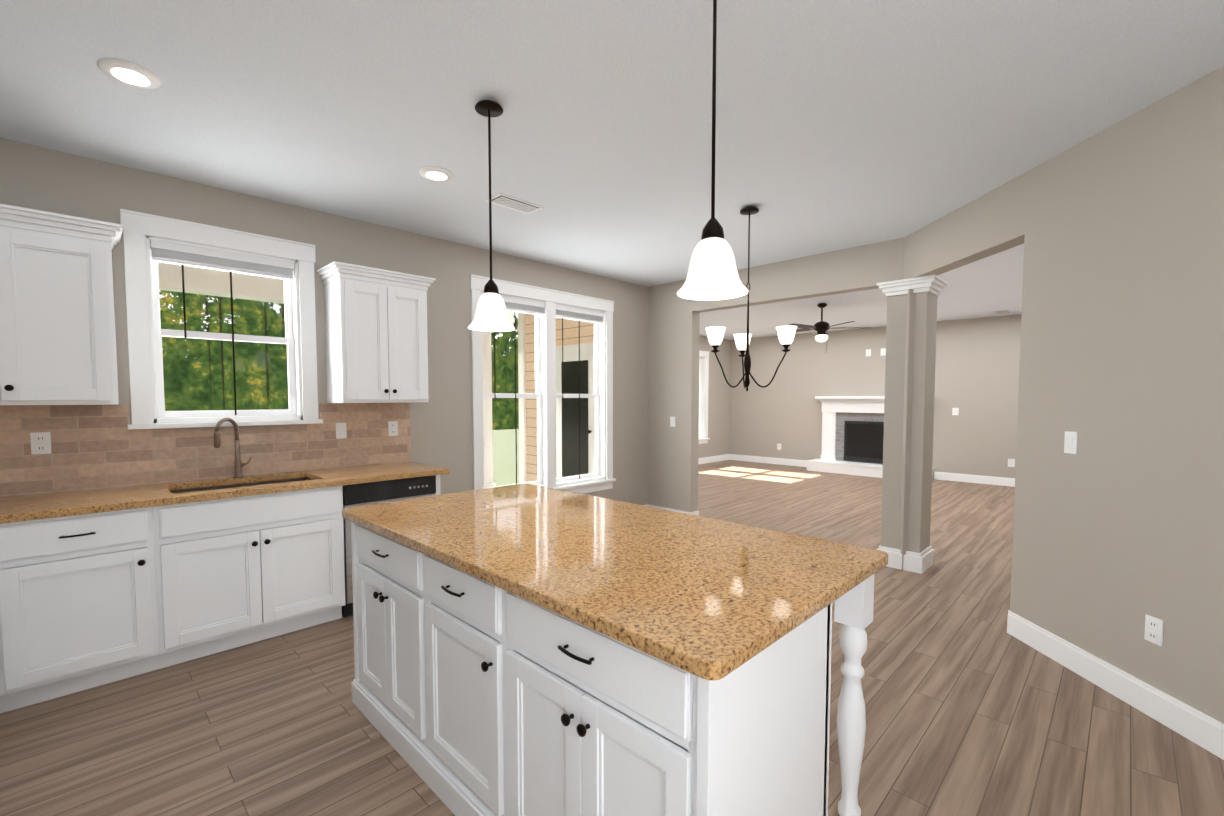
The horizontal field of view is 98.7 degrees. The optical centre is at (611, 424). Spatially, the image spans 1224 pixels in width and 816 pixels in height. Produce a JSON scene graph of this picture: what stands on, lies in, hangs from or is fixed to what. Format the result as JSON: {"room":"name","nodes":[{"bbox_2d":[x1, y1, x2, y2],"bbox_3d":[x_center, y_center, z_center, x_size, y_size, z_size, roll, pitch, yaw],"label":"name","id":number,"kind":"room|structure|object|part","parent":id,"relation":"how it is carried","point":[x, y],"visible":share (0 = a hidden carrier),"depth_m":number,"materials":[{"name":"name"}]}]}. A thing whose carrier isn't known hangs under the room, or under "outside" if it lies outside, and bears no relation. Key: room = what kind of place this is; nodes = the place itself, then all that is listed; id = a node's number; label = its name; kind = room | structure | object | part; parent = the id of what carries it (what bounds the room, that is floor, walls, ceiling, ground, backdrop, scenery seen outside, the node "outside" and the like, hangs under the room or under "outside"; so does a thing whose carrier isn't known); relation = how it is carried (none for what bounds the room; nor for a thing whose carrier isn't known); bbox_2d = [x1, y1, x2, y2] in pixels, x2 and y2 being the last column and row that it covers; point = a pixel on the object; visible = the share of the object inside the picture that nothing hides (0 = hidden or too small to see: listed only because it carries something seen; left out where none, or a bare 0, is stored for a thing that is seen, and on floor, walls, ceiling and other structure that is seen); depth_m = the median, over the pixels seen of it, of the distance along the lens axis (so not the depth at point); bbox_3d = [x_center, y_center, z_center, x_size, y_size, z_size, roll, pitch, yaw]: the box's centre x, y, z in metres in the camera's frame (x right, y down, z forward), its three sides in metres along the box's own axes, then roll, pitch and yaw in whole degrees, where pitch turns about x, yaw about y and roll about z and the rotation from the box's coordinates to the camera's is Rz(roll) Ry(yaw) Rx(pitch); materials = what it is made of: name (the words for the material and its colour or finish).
{"room":"kitchen","nodes":[
{"label":"kitchen","id":0,"kind":"room"},
{"bbox_2d":[0,138,647,504],"bbox_3d":[-1.688,-0.159,4.265,0.150,2.740,6.180,3,4,44],"label":"wall","id":1,"kind":"structure","parent":0,"point":[34,177],"depth_m":4.24,"materials":[{"name":"beige paint"}]},
{"bbox_2d":[0,204,123,404],"bbox_3d":[-2.977,-0.558,2.552,0.377,0.930,0.906,3,4,44],"label":"upper cabinet","id":2,"kind":"object","parent":1,"relation":"attached to","point":[57,333],"visible":1,"depth_m":2.59,"materials":[{"name":"white wood"}]},
{"bbox_2d":[0,403,410,496],"bbox_3d":[-2.656,0.114,3.176,0.012,0.474,2.948,3,4,44],"label":"tile backsplash","id":3,"kind":"structure","parent":1,"relation":"attached to","point":[97,446],"depth_m":3.15,"materials":[{"name":"stone"}]},
{"bbox_2d":[30,432,50,454],"bbox_3d":[-3.024,0.101,2.785,0.008,0.115,0.072,3,4,44],"label":"outlet","id":4,"kind":"object","parent":3,"relation":"attached to","point":[40,442],"visible":1,"depth_m":2.78,"materials":[{"name":"white plastic"}]},
{"bbox_2d":[336,423,346,438],"bbox_3d":[-1.980,0.048,3.846,0.011,0.115,0.072,3,4,44],"label":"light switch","id":5,"kind":"object","parent":3,"relation":"attached to","point":[341,430],"visible":1,"depth_m":3.84,"materials":[{"name":"white plastic"}]},
{"bbox_2d":[388,421,397,435],"bbox_3d":[-1.714,0.034,4.118,0.008,0.115,0.072,3,4,44],"label":"outlet","id":6,"kind":"object","parent":3,"relation":"attached to","point":[392,428],"visible":1,"depth_m":4.12,"materials":[{"name":"white plastic"}]},
{"bbox_2d":[120,209,322,429],"bbox_3d":[-2.476,-0.613,3.403,0.200,1.246,1.020,3,4,44],"label":"window","id":7,"kind":"structure","parent":1,"relation":"in","point":[191,244],"depth_m":3.29,"materials":[{"name":"white wood"}]},
{"bbox_2d":[316,261,435,402],"bbox_3d":[-1.703,-0.623,3.849,0.377,0.930,0.706,3,4,44],"label":"upper cabinet","id":8,"kind":"object","parent":1,"relation":"attached to","point":[376,335],"visible":1,"depth_m":3.70,"materials":[{"name":"white wood"}]},
{"bbox_2d":[470,274,615,493],"bbox_3d":[-0.651,-0.288,5.281,0.200,2.083,1.790,3,4,44],"label":"dining room window","id":9,"kind":"structure","parent":1,"relation":"in","point":[543,306],"depth_m":5.25,"materials":[{"name":"white wood"}]},
{"bbox_2d":[0,460,1223,815],"bbox_3d":[1.518,1.227,5.176,8.650,0.120,12.170,3,4,44],"label":"floor","id":10,"kind":"structure","parent":0,"point":[974,706],"depth_m":2.30,"materials":[{"name":"brown wood"}]},
{"bbox_2d":[0,505,171,712],"bbox_3d":[-2.740,0.853,2.686,0.620,0.880,0.647,3,4,44],"label":"base cabinet","id":11,"kind":"object","parent":10,"relation":"on","point":[89,601],"depth_m":2.49,"materials":[{"name":"white wood"}]},
{"bbox_2d":[0,461,449,523],"bbox_3d":[-2.431,0.482,2.974,0.639,0.240,2.948,3,4,44],"label":"countertop","id":12,"kind":"structure","parent":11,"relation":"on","point":[40,506],"depth_m":2.93,"materials":[{"name":"stone"}]},
{"bbox_2d":[214,418,251,477],"bbox_3d":[-2.391,0.150,3.322,0.124,0.386,0.211,3,4,44],"label":"faucet","id":13,"kind":"object","parent":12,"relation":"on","point":[238,464],"visible":1,"depth_m":3.35,"materials":[{"name":"brown metal"}]},
{"bbox_2d":[164,486,345,664],"bbox_3d":[-2.233,0.827,3.202,0.620,0.880,0.939,3,4,44],"label":"base cabinet","id":14,"kind":"object","parent":10,"relation":"on","point":[245,570],"depth_m":2.98,"materials":[{"name":"white wood"}]},
{"bbox_2d":[342,475,435,617],"bbox_3d":[-1.680,0.801,3.755,0.595,0.875,0.611,3,4,44],"label":"dishwasher","id":15,"kind":"object","parent":10,"relation":"on","point":[363,494],"visible":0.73,"depth_m":3.43,"materials":[{"name":"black metal"}]},
{"bbox_2d":[351,521,831,815],"bbox_3d":[-0.296,0.888,1.971,1.984,0.879,0.660,3,4,44],"label":"kitchen island","id":16,"kind":"object","parent":10,"relation":"on","point":[473,695],"visible":0.85,"depth_m":1.44,"materials":[{"name":"white wood"}]},
{"bbox_2d":[342,483,887,679],"bbox_3d":[-0.165,0.425,2.082,2.030,0.036,1.040,3,4,44],"label":"island countertop","id":17,"kind":"structure","parent":16,"relation":"on","point":[705,598],"depth_m":1.63,"materials":[{"name":"brown stone"}]},
{"bbox_2d":[834,574,873,815],"bbox_3d":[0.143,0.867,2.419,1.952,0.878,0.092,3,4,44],"label":"kitchen island leg","id":18,"kind":"object","parent":10,"relation":"on","point":[853,614],"visible":0.5,"depth_m":1.74,"materials":[{"name":"white"}]},
{"bbox_2d":[806,396,933,478],"bbox_3d":[4.723,0.212,9.732,2.080,1.450,0.510,3,4,44],"label":"fireplace","id":19,"kind":"object","parent":10,"relation":"on","point":[852,434],"visible":0.46,"depth_m":10.01,"materials":[{"name":"white"}]},
{"bbox_2d":[876,275,948,573],"bbox_3d":[2.507,0.013,4.445,0.430,2.380,0.430,3,4,44],"label":"column","id":20,"kind":"structure","parent":10,"relation":"on","point":[918,557],"depth_m":4.33,"materials":[{"name":"beige paint"}]},
{"bbox_2d":[0,0,1223,339],"bbox_3d":[1.518,-1.629,5.032,8.650,0.120,12.170,3,4,44],"label":"ceiling","id":21,"kind":"structure","parent":0,"point":[842,124],"depth_m":2.39,"materials":[{"name":"white paint"}]},
{"bbox_2d":[97,58,161,88],"bbox_3d":[-1.955,-1.416,2.136,0.196,0.015,0.196,3,4,44],"label":"recessed light","id":22,"kind":"object","parent":21,"relation":"in","point":[129,73],"visible":1,"depth_m":2.12,"materials":[{"name":"white"}]},
{"bbox_2d":[419,166,453,181],"bbox_3d":[-1.031,-1.464,3.091,0.196,0.015,0.196,3,4,44],"label":"recessed light","id":23,"kind":"object","parent":21,"relation":"in","point":[432,173],"visible":1,"depth_m":3.07,"materials":[{"name":"white"}]},
{"bbox_2d":[475,100,502,116],"bbox_3d":[-0.550,-1.420,2.354,0.124,0.028,0.124,3,4,44],"label":"cap","id":24,"kind":"object","parent":21,"relation":"attached to","point":[482,107],"visible":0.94,"depth_m":2.34,"materials":[{"name":"black metal"}]},
{"bbox_2d":[484,109,498,293],"bbox_3d":[-0.550,-0.999,2.375,0.068,0.817,0.068,3,4,44],"label":"stem","id":25,"kind":"object","parent":24,"relation":"hanging from","point":[490,286],"visible":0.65,"depth_m":2.37,"materials":[{"name":"black metal"}]},
{"bbox_2d":[468,293,514,331],"bbox_3d":[-0.550,-0.515,2.400,0.212,0.160,0.212,3,4,44],"label":"shade","id":26,"kind":"object","parent":25,"relation":"hanging from","point":[491,314],"visible":1,"depth_m":2.35,"materials":[{"name":"white glass"}]},
{"bbox_2d":[484,193,543,213],"bbox_3d":[-0.660,-1.489,3.567,0.180,0.012,0.360,3,4,44],"label":"ceiling vent","id":27,"kind":"object","parent":21,"relation":"in","point":[510,202],"visible":0.96,"depth_m":3.55,"materials":[{"name":"white metal"}]},
{"bbox_2d":[705,206,796,390],"bbox_3d":[0.974,-0.862,3.622,0.574,1.270,0.603,3,4,44],"label":"chandelier","id":28,"kind":"object","parent":21,"relation":"hanging from","point":[749,211],"depth_m":3.62,"materials":[{"name":"black metal"}]},
{"bbox_3d":[0.974,-0.596,3.635,0.574,0.122,0.603,3,4,44],"label":"chandelier shade","id":29,"kind":"part","parent":28,"relation":"part of","materials":[{"name":"white glass"}]},
{"bbox_2d":[776,303,871,343],"bbox_3d":[2.894,-1.342,7.383,1.225,0.690,1.270,3,4,44],"label":"ceiling fan","id":30,"kind":"object","parent":21,"relation":"hanging from","point":[821,327],"visible":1,"depth_m":7.29,"materials":[{"name":"black metal"}]},
{"bbox_2d":[993,310,1010,313],"bbox_3d":[5.993,-1.716,8.072,0.180,0.012,0.360,3,4,44],"label":"ceiling vent","id":31,"kind":"object","parent":21,"relation":"in","point":[1002,312],"visible":0.98,"depth_m":8.05,"materials":[{"name":"white metal"}]},
{"bbox_2d":[698,335,729,457],"bbox_3d":[0.654,-0.451,10.072,0.150,2.740,5.680,3,4,44],"label":"wall","id":32,"kind":"structure","parent":0,"point":[718,411],"depth_m":11.70,"materials":[{"name":"beige paint"}]},
{"bbox_2d":[699,350,709,443],"bbox_3d":[1.477,-0.550,10.871,0.200,1.983,1.650,3,4,44],"label":"living room window","id":33,"kind":"structure","parent":32,"relation":"in","point":[703,398],"depth_m":11.36,"materials":[{"name":"white wood"}]},
{"bbox_2d":[698,454,727,464],"bbox_3d":[0.762,0.850,10.130,0.014,0.135,5.540,3,4,44],"label":"baseboard","id":34,"kind":"structure","parent":32,"relation":"attached to","point":[724,457],"depth_m":11.63,"materials":[{"name":"white wood"}]},
{"bbox_2d":[648,237,904,511],"bbox_3d":[1.476,-0.215,5.390,2.790,2.740,0.140,3,4,44],"label":"wall","id":35,"kind":"structure","parent":0,"point":[673,350],"depth_m":5.92,"materials":[{"name":"beige paint"}]},
{"bbox_2d":[648,504,695,514],"bbox_3d":[0.674,1.051,6.134,0.614,0.135,0.014,3,4,44],"label":"baseboard","id":36,"kind":"structure","parent":35,"relation":"attached to","point":[692,513],"depth_m":6.09,"materials":[{"name":"white wood"}]},
{"bbox_2d":[670,417,674,426],"bbox_3d":[0.699,-0.029,6.057,0.072,0.115,0.011,3,4,44],"label":"light switch","id":37,"kind":"object","parent":35,"relation":"attached to","point":[672,421],"visible":1,"depth_m":6.06,"materials":[{"name":"white plastic"}]},
{"bbox_2d":[729,314,1021,478],"bbox_3d":[5.372,-0.423,9.526,7.650,2.740,0.150,3,4,44],"label":"wall","id":38,"kind":"structure","parent":0,"point":[977,363],"depth_m":9.83,"materials":[{"name":"beige paint"}]},
{"bbox_2d":[728,454,806,466],"bbox_3d":[3.438,0.788,11.373,2.010,0.135,0.014,3,4,44],"label":"baseboard","id":39,"kind":"structure","parent":38,"relation":"attached to","point":[781,461],"depth_m":11.40,"materials":[{"name":"white wood"}]},
{"bbox_2d":[866,349,870,355],"bbox_3d":[4.827,-1.344,9.903,0.090,0.130,0.011,3,4,44],"label":"outlet","id":40,"kind":"object","parent":38,"relation":"attached to","point":[868,352],"visible":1,"depth_m":9.90,"materials":[{"name":"white plastic"}]},
{"bbox_2d":[880,348,885,355],"bbox_3d":[5.013,-1.334,9.721,0.090,0.130,0.011,3,4,44],"label":"outlet","id":41,"kind":"object","parent":38,"relation":"attached to","point":[883,351],"visible":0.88,"depth_m":9.72,"materials":[{"name":"white plastic"}]},
{"bbox_2d":[952,408,958,414],"bbox_3d":[5.848,-0.215,8.957,0.090,0.130,0.011,3,4,44],"label":"light switch","id":42,"kind":"object","parent":38,"relation":"attached to","point":[955,411],"visible":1,"depth_m":8.95,"materials":[{"name":"white plastic"}]},
{"bbox_2d":[934,472,1014,486],"bbox_3d":[6.792,0.953,8.085,3.210,0.135,0.014,3,4,44],"label":"baseboard","id":43,"kind":"structure","parent":38,"relation":"attached to","point":[980,479],"depth_m":8.78,"materials":[{"name":"white wood"}]},
{"bbox_2d":[1008,459,1014,466],"bbox_3d":[6.412,0.622,8.446,0.090,0.130,0.008,3,4,44],"label":"outlet","id":44,"kind":"object","parent":38,"relation":"attached to","point":[1011,462],"visible":1,"depth_m":8.44,"materials":[{"name":"white plastic"}]},
{"bbox_2d":[900,66,1223,723],"bbox_3d":[2.492,-0.057,2.245,0.140,2.740,4.287,0,3,-1],"label":"wall","id":45,"kind":"structure","parent":0,"point":[1117,230],"depth_m":2.49,"materials":[{"name":"beige paint"}]},
{"bbox_2d":[1064,431,1077,453],"bbox_3d":[2.411,0.097,2.766,0.011,0.115,0.072,0,3,-1],"label":"light switch","id":46,"kind":"object","parent":45,"relation":"attached to","point":[1070,442],"visible":1,"depth_m":2.76,"materials":[{"name":"white plastic"}]},
{"bbox_2d":[1007,610,1223,759],"bbox_3d":[2.458,1.269,1.819,2.009,0.135,2.118,3,4,44],"label":"baseboard","id":47,"kind":"structure","parent":45,"relation":"attached to","point":[1199,728],"depth_m":2.46,"materials":[{"name":"white wood"}]},
{"bbox_2d":[1144,614,1163,646],"bbox_3d":[2.417,0.919,2.347,0.008,0.115,0.072,0,3,-1],"label":"outlet","id":48,"kind":"object","parent":45,"relation":"attached to","point":[1154,630],"visible":1,"depth_m":2.34,"materials":[{"name":"white plastic"}]},
{"label":"outside","id":49,"kind":"structure","parent":0,"visible":0},
{"bbox_2d":[492,429,518,485],"bbox_3d":[-12.639,0.700,22.405,40.800,0.200,65.000,3,4,44],"label":"grass","id":50,"kind":"structure","parent":49,"point":[502,460],"depth_m":15.19,"materials":[{"name":"green"}]},
{"bbox_3d":[-0.428,-0.309,7.259,2.250,2.740,0.135,3,4,44],"label":"wall","id":51,"kind":"structure","parent":0,"visible":0},
{"bbox_2d":[518,312,594,482],"bbox_3d":[-0.582,-0.167,7.217,2.400,3.060,0.149,3,4,44],"label":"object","id":52,"kind":"structure","parent":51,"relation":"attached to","point":[565,467],"depth_m":7.29,"materials":[{"name":"white wood"}]},
{"bbox_3d":[0.299,-1.378,1.522,0.124,0.028,0.124,3,4,44],"label":"cap","id":53,"kind":"object","parent":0,"visible":0},
{"bbox_2d":[701,0,723,239],"bbox_3d":[0.299,-0.955,1.543,0.068,0.822,0.068,3,4,44],"label":"stem","id":54,"kind":"object","parent":53,"relation":"hanging from","point":[713,227],"visible":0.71,"depth_m":1.54,"materials":[{"name":"black metal"}]},
{"bbox_2d":[676,237,748,300],"bbox_3d":[0.299,-0.468,1.567,0.212,0.160,0.212,3,4,44],"label":"shade","id":55,"kind":"object","parent":54,"relation":"hanging from","point":[712,274],"visible":1,"depth_m":1.51,"materials":[{"name":"white glass"}]},
{"bbox_3d":[-3.002,1.359,4.938,2.540,0.240,6.889,3,4,44],"label":"porch floor","id":56,"kind":"structure","parent":0,"visible":0},
{"bbox_2d":[483,331,495,487],"bbox_3d":[-1.967,-0.204,7.946,0.280,2.580,0.280,3,4,44],"label":"porch post","id":57,"kind":"object","parent":56,"relation":"on","point":[488,450],"depth_m":7.85,"materials":[{"name":"white wood"}]},
{"bbox_2d":[158,262,512,325],"bbox_3d":[-3.392,-1.518,4.825,3.140,0.360,7.389,3,4,44],"label":"porch roof","id":58,"kind":"structure","parent":57,"relation":"on","point":[215,281],"depth_m":5.55,"materials":[{"name":"beige"}]},
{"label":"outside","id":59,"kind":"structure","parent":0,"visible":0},
{"bbox_2d":[159,290,518,429],"bbox_3d":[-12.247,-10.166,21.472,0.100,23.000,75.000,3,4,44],"label":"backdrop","id":60,"kind":"structure","parent":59,"point":[177,360],"depth_m":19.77,"materials":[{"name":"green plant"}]}
]}

